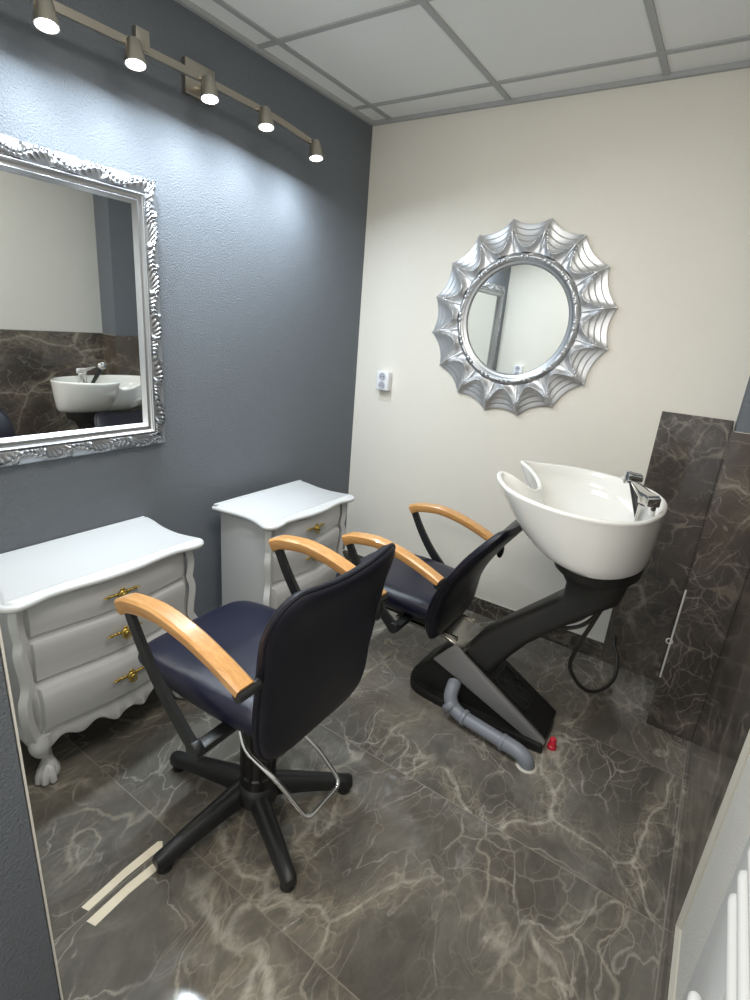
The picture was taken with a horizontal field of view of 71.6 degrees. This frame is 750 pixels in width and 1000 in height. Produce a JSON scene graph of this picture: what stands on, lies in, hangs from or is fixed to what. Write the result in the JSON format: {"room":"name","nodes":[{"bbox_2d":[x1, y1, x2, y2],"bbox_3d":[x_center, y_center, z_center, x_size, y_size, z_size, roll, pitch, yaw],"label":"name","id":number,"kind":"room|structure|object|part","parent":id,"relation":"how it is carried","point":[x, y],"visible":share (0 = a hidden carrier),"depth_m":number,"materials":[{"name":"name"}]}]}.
{"room":"salon","nodes":[
{"label":"salon","id":0,"kind":"room"},
{"bbox_2d":[0,655,59,999],"bbox_3d":[-1.073,-0.155,0.992,1.065,2.500,0.119,16,21,31],"label":"wall","id":1,"kind":"structure","parent":0,"point":[27,970],"depth_m":1.00,"materials":[{"name":"grey paint"}]},
{"bbox_2d":[0,627,62,999],"bbox_3d":[-0.987,-0.154,1.012,0.946,2.500,0.004,16,21,31],"label":"trim","id":2,"kind":"structure","parent":1,"relation":"attached to","point":[2,652],"depth_m":0.98,"materials":[{"name":"beige paint"}]},
{"bbox_2d":[0,0,372,619],"bbox_3d":[-0.790,-0.578,2.179,0.120,2.600,2.520,16,21,31],"label":"wall","id":3,"kind":"structure","parent":0,"point":[261,243],"depth_m":2.14,"materials":[{"name":"grey paint"}]},
{"bbox_2d":[0,133,165,467],"bbox_3d":[-1.025,-0.580,1.627,0.050,0.930,0.806,16,21,31],"label":"wall mirror","id":4,"kind":"object","parent":3,"relation":"attached to","point":[81,362],"visible":1,"depth_m":1.70,"materials":[{"name":"silver metal"}]},
{"bbox_2d":[0,170,142,437],"bbox_3d":[-1.038,-0.584,1.635,0.008,0.760,0.636,17,22,30],"label":"mirror glass","id":5,"kind":"object","parent":4,"relation":"attached to","point":[71,312],"depth_m":1.69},
{"bbox_2d":[28,0,322,161],"bbox_3d":[-0.614,-1.419,1.757,0.198,0.185,1.191,16,21,31],"label":"track light","id":6,"kind":"object","parent":3,"relation":"attached to","point":[199,83],"visible":1,"depth_m":1.65,"materials":[{"name":"silver metal"}]},
{"bbox_3d":[-0.631,-1.498,1.866,0.021,0.107,0.130,16,21,31],"label":"wall plate","id":7,"kind":"part","parent":6,"relation":"part of","materials":[{"name":"silver metal"}]},
{"bbox_2d":[174,0,749,125],"bbox_3d":[-0.330,-1.236,0.480,2.062,0.022,4.202,16,21,31],"label":"trim","id":8,"kind":"structure","parent":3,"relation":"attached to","point":[661,53],"depth_m":1.98,"materials":[{"name":"grey metal"}]},
{"bbox_2d":[20,609,695,999],"bbox_3d":[0.006,1.302,1.015,3.520,0.100,4.320,16,21,31],"label":"floor","id":9,"kind":"structure","parent":0,"point":[446,869],"depth_m":1.56,"materials":[{"name":"stone"}]},
{"bbox_2d":[0,516,203,786],"bbox_3d":[-0.983,0.512,1.872,0.388,0.704,0.685,16,21,31],"label":"dresser","id":10,"kind":"object","parent":9,"relation":"on","point":[72,661],"visible":0.78,"depth_m":1.68,"materials":[{"name":"white paint"}]},
{"bbox_3d":[-1.198,0.742,1.720,0.298,0.026,0.025,16,21,31],"label":"plinth moulding","id":11,"kind":"part","parent":10,"relation":"part of","materials":[{"name":"white paint"}]},
{"bbox_3d":[-1.070,0.812,1.677,0.064,0.172,0.099,-1,19,-18],"label":"leg","id":12,"kind":"part","parent":10,"relation":"part of","materials":[{"name":"white paint"}]},
{"bbox_3d":[-0.873,0.596,1.818,0.070,0.160,0.544,16,21,31],"label":"drawer","id":13,"kind":"part","parent":10,"relation":"part of","materials":[{"name":"white paint"}]},
{"bbox_3d":[-0.859,0.299,1.727,0.054,0.115,0.544,16,21,31],"label":"drawer","id":14,"kind":"part","parent":10,"relation":"part of","materials":[{"name":"white paint"}]},
{"bbox_3d":[-0.870,0.436,1.772,0.056,0.144,0.544,16,21,31],"label":"drawer","id":15,"kind":"part","parent":10,"relation":"part of","materials":[{"name":"white paint"}]},
{"bbox_3d":[-0.824,0.309,1.706,0.023,0.046,0.127,16,21,31],"label":"handle","id":16,"kind":"part","parent":10,"relation":"part of","materials":[{"name":"gold metal"}]},
{"bbox_3d":[-0.836,0.445,1.752,0.023,0.046,0.127,16,21,31],"label":"handle","id":17,"kind":"part","parent":10,"relation":"part of","materials":[{"name":"gold metal"}]},
{"bbox_3d":[-0.837,0.606,1.796,0.023,0.046,0.127,16,21,31],"label":"handle","id":18,"kind":"part","parent":10,"relation":"part of","materials":[{"name":"gold metal"}]},
{"bbox_2d":[87,864,155,925],"bbox_3d":[-0.675,1.061,1.408,0.033,0.001,0.200,16,21,31],"label":"tape strip","id":19,"kind":"object","parent":9,"relation":"on","point":[116,899],"visible":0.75,"depth_m":1.40,"materials":[{"name":"beige paper"}]},
{"bbox_2d":[82,841,162,910],"bbox_3d":[-0.697,1.044,1.454,0.030,0.001,0.237,16,21,31],"label":"tape strip","id":20,"kind":"object","parent":9,"relation":"on","point":[152,850],"visible":0.91,"depth_m":1.45,"materials":[{"name":"beige paper"}]},
{"bbox_2d":[114,535,395,892],"bbox_3d":[-0.369,0.541,1.534,0.656,0.955,0.622,16,21,31],"label":"salon chair","id":21,"kind":"object","parent":9,"relation":"on","point":[271,676],"visible":1,"depth_m":1.37,"materials":[{"name":"black leather"}]},
{"bbox_3d":[-0.461,0.320,1.221,0.454,0.106,0.049,16,21,31],"label":"armrest","id":22,"kind":"part","parent":21,"relation":"part of","materials":[{"name":"brown wood"}]},
{"bbox_3d":[-0.512,0.953,1.545,0.060,0.098,0.298,19,23,37],"label":"leg","id":23,"kind":"part","parent":21,"relation":"part of","materials":[{"name":"black paint"}]},
{"bbox_3d":[-0.559,0.884,1.738,0.298,0.098,0.060,12,20,20],"label":"leg","id":24,"kind":"part","parent":21,"relation":"part of","materials":[{"name":"black paint"}]},
{"bbox_3d":[-0.380,0.477,1.566,0.560,0.114,0.450,16,21,31],"label":"seat","id":25,"kind":"part","parent":21,"relation":"part of","materials":[{"name":"blue leather"}]},
{"bbox_3d":[-0.303,0.974,1.533,0.060,0.098,0.298,-7,21,-31],"label":"leg","id":26,"kind":"part","parent":21,"relation":"part of","materials":[{"name":"black paint"}]},
{"bbox_3d":[-0.251,0.725,1.474,0.299,0.284,0.147,8,19,9],"label":"pump lever","id":27,"kind":"part","parent":21,"relation":"part of","materials":[{"name":"silver metal"}]},
{"bbox_3d":[-0.221,0.919,1.719,0.298,0.098,0.060,0,19,-14],"label":"leg","id":28,"kind":"part","parent":21,"relation":"part of","materials":[{"name":"black paint"}]},
{"bbox_3d":[-0.116,0.396,1.361,0.130,0.519,0.478,16,21,31],"label":"backrest","id":29,"kind":"part","parent":21,"relation":"part of","materials":[{"name":"black leather"}]},
{"bbox_3d":[-0.160,0.202,1.653,0.454,0.106,0.049,16,21,31],"label":"armrest","id":30,"kind":"part","parent":21,"relation":"part of","materials":[{"name":"brown wood"}]},
{"bbox_2d":[212,480,354,608],"bbox_3d":[-0.424,0.332,2.554,0.388,0.704,0.613,16,21,31],"label":"dresser","id":31,"kind":"object","parent":9,"relation":"on","point":[251,571],"visible":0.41,"depth_m":2.36,"materials":[{"name":"white paint"}]},
{"bbox_3d":[-0.314,0.416,2.500,0.069,0.160,0.472,16,21,31],"label":"drawer","id":32,"kind":"part","parent":31,"relation":"part of","materials":[{"name":"white paint"}]},
{"bbox_3d":[-0.310,0.257,2.454,0.056,0.144,0.472,16,21,31],"label":"drawer","id":33,"kind":"part","parent":31,"relation":"part of","materials":[{"name":"white paint"}]},
{"bbox_3d":[-0.300,0.120,2.409,0.054,0.115,0.472,16,21,31],"label":"drawer","id":34,"kind":"part","parent":31,"relation":"part of","materials":[{"name":"white paint"}]},
{"bbox_3d":[-0.265,0.130,2.388,0.024,0.046,0.127,16,21,31],"label":"handle","id":35,"kind":"part","parent":31,"relation":"part of","materials":[{"name":"gold metal"}]},
{"bbox_2d":[442,678,536,773],"bbox_3d":[0.443,0.869,2.031,0.436,0.164,0.101,19,23,37],"label":"drain pipe","id":36,"kind":"object","parent":9,"relation":"on","point":[525,763],"visible":1,"depth_m":2.01,"materials":[{"name":"grey plastic"}]},
{"bbox_2d":[396,460,667,753],"bbox_3d":[0.645,0.318,2.224,0.907,1.104,0.993,16,21,31],"label":"basin","id":37,"kind":"object","parent":9,"relation":"on","point":[600,530],"visible":1,"depth_m":2.02,"materials":[{"name":"white ceramic"}]},
{"bbox_2d":[336,502,522,638],"bbox_3d":[0.228,0.254,2.260,0.761,0.568,0.589,16,21,31],"label":"salon chair","id":38,"kind":"object","parent":37,"relation":"on","point":[432,593],"visible":0.83,"depth_m":2.13,"materials":[{"name":"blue leather"}]},
{"bbox_3d":[0.061,0.214,2.027,0.454,0.106,0.049,16,21,31],"label":"armrest","id":39,"kind":"part","parent":38,"relation":"part of","materials":[{"name":"brown wood"}]},
{"bbox_3d":[0.142,0.371,2.372,0.560,0.114,0.450,16,21,31],"label":"seat","id":40,"kind":"part","parent":38,"relation":"part of","materials":[{"name":"leather"}]},
{"bbox_3d":[0.167,0.439,2.353,0.320,0.030,0.300,16,21,31],"label":"seat plate","id":41,"kind":"part","parent":38,"relation":"part of","materials":[{"name":"black plastic"}]},
{"bbox_3d":[0.362,0.096,2.460,0.454,0.106,0.049,16,21,31],"label":"armrest","id":42,"kind":"part","parent":38,"relation":"part of","materials":[{"name":"brown wood"}]},
{"bbox_3d":[0.441,0.309,2.149,0.270,0.555,0.478,16,21,31],"label":"backrest","id":43,"kind":"part","parent":38,"relation":"part of","materials":[{"name":"black leather"}]},
{"bbox_3d":[0.454,0.854,2.260,0.629,0.036,0.300,16,21,31],"label":"plate","id":44,"kind":"part","parent":37,"relation":"part of","materials":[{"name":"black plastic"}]},
{"bbox_3d":[0.456,0.770,2.094,0.502,0.286,0.019,16,21,31],"label":"panel","id":45,"kind":"part","parent":37,"relation":"part of","materials":[{"name":"grey metal"}]},
{"bbox_3d":[0.577,0.769,2.139,0.149,0.090,0.132,16,21,31],"label":"opening frame","id":46,"kind":"part","parent":37,"relation":"part of","materials":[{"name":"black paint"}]},
{"bbox_3d":[0.726,0.049,1.879,0.552,0.240,0.648,16,21,31],"label":"bowl","id":47,"kind":"part","parent":37,"relation":"part of","materials":[{"name":"white ceramic"}]},
{"bbox_2d":[622,470,660,520],"bbox_3d":[0.885,0.005,1.754,0.142,0.179,0.166,16,21,31],"label":"tap","id":48,"kind":"object","parent":37,"relation":"on","point":[645,502],"depth_m":1.70,"materials":[{"name":"silver metal"}]},
{"bbox_2d":[547,736,556,750],"bbox_3d":[0.692,0.946,2.026,0.036,0.046,0.036,16,21,31],"label":"cap","id":49,"kind":"object","parent":9,"relation":"on","point":[551,745],"visible":1,"depth_m":2.02,"materials":[{"name":"red plastic"}]},
{"bbox_2d":[190,0,749,120],"bbox_3d":[0.212,-1.158,0.199,3.520,0.100,4.320,16,21,31],"label":"ceiling","id":50,"kind":"structure","parent":0,"point":[403,53],"depth_m":1.86,"materials":[{"name":"tile"}]},
{"bbox_2d":[344,68,749,641],"bbox_3d":[0.838,-0.564,2.548,2.201,2.600,0.120,16,21,31],"label":"wall","id":51,"kind":"structure","parent":0,"point":[655,176],"depth_m":2.38,"materials":[{"name":"beige paint"}]},
{"bbox_2d":[376,371,391,390],"bbox_3d":[0.051,-0.678,2.961,0.080,0.104,0.044,16,21,31],"label":"wall socket","id":52,"kind":"object","parent":51,"relation":"attached to","point":[384,378],"visible":1,"depth_m":2.94,"materials":[{"name":"white plastic"}]},
{"bbox_2d":[378,381,384,388],"bbox_3d":[0.038,-0.651,2.953,0.043,0.043,0.004,16,21,31],"label":"outlet","id":53,"kind":"object","parent":52,"relation":"attached to","point":[381,384],"depth_m":2.95,"materials":[{"name":"white plastic"}]},
{"bbox_2d":[379,373,384,380],"bbox_3d":[0.041,-0.697,2.938,0.043,0.043,0.004,16,21,31],"label":"outlet","id":54,"kind":"object","parent":52,"relation":"attached to","point":[381,375],"depth_m":2.94,"materials":[{"name":"white plastic"}]},
{"bbox_2d":[343,549,603,659],"bbox_3d":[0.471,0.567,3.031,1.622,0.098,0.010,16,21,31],"label":"baseboard","id":55,"kind":"structure","parent":51,"relation":"attached to","point":[590,647],"depth_m":2.74,"materials":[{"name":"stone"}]},
{"bbox_2d":[432,218,617,415],"bbox_3d":[0.667,-0.854,2.481,0.882,0.882,0.046,16,21,31],"label":"wall mirror","id":56,"kind":"object","parent":51,"relation":"attached to","point":[531,327],"visible":1,"depth_m":2.46,"materials":[{"name":"silver metal"}]},
{"bbox_2d":[468,265,568,373],"bbox_3d":[0.676,-0.858,2.494,0.510,0.510,0.014,16,21,31],"label":"mirror glass","id":57,"kind":"object","parent":56,"relation":"attached to","point":[518,315],"depth_m":2.48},
{"bbox_2d":[600,411,733,680],"bbox_3d":[1.295,0.243,2.368,0.261,1.257,0.012,16,21,31],"label":"wall tile","id":58,"kind":"structure","parent":51,"relation":"attached to","point":[688,451],"depth_m":2.31,"materials":[{"name":"stone"}]},
{"bbox_2d":[675,568,749,999],"bbox_3d":[0.490,0.156,0.290,0.128,2.600,4.200,16,21,31],"label":"wall","id":59,"kind":"structure","parent":0,"point":[733,836],"depth_m":1.13,"materials":[{"name":"white paint"}]},
{"bbox_2d":[660,925,675,999],"bbox_3d":[-0.029,1.466,0.198,0.012,0.098,2.900,16,21,31],"label":"baseboard","id":60,"kind":"structure","parent":59,"relation":"attached to","point":[669,951],"depth_m":1.29,"materials":[{"name":"stone"}]},
{"bbox_2d":[666,569,749,948],"bbox_3d":[1.085,0.497,1.550,0.012,1.257,0.932,16,21,31],"label":"wall tile","id":61,"kind":"structure","parent":59,"relation":"attached to","point":[722,729],"depth_m":1.51,"materials":[{"name":"stone"}]},
{"bbox_2d":[668,730,749,999],"bbox_3d":[0.021,0.871,0.000,0.012,1.159,2.900,16,21,31],"label":"trim","id":62,"kind":"structure","parent":59,"relation":"attached to","point":[743,757],"depth_m":1.23,"materials":[{"name":"tile"}]},
{"bbox_2d":[682,836,749,999],"bbox_3d":[0.300,0.608,0.408,0.094,0.800,0.700,16,21,31],"label":"towel radiator","id":63,"kind":"object","parent":59,"relation":"attached to","point":[722,969],"visible":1,"depth_m":0.59,"materials":[{"name":"white metal"}]},
{"bbox_2d":[736,377,749,432],"bbox_3d":[1.482,-0.848,1.722,0.172,1.243,0.360,16,21,31],"label":"wall","id":64,"kind":"structure","parent":0,"point":[743,419],"depth_m":1.80,"materials":[{"name":"grey paint"}]},
{"bbox_2d":[646,421,749,741],"bbox_3d":[1.369,0.335,2.112,0.168,1.257,0.356,16,21,31],"label":"wall tile","id":65,"kind":"structure","parent":64,"relation":"attached to","point":[720,565],"depth_m":1.98,"materials":[{"name":"stone"}]},
{"bbox_2d":[659,590,686,677],"bbox_3d":[1.182,0.536,2.074,0.028,0.400,0.010,16,21,31],"label":"trim","id":66,"kind":"structure","parent":65,"relation":"attached to","point":[685,591],"depth_m":2.07,"materials":[{"name":"silver metal"}]}
]}

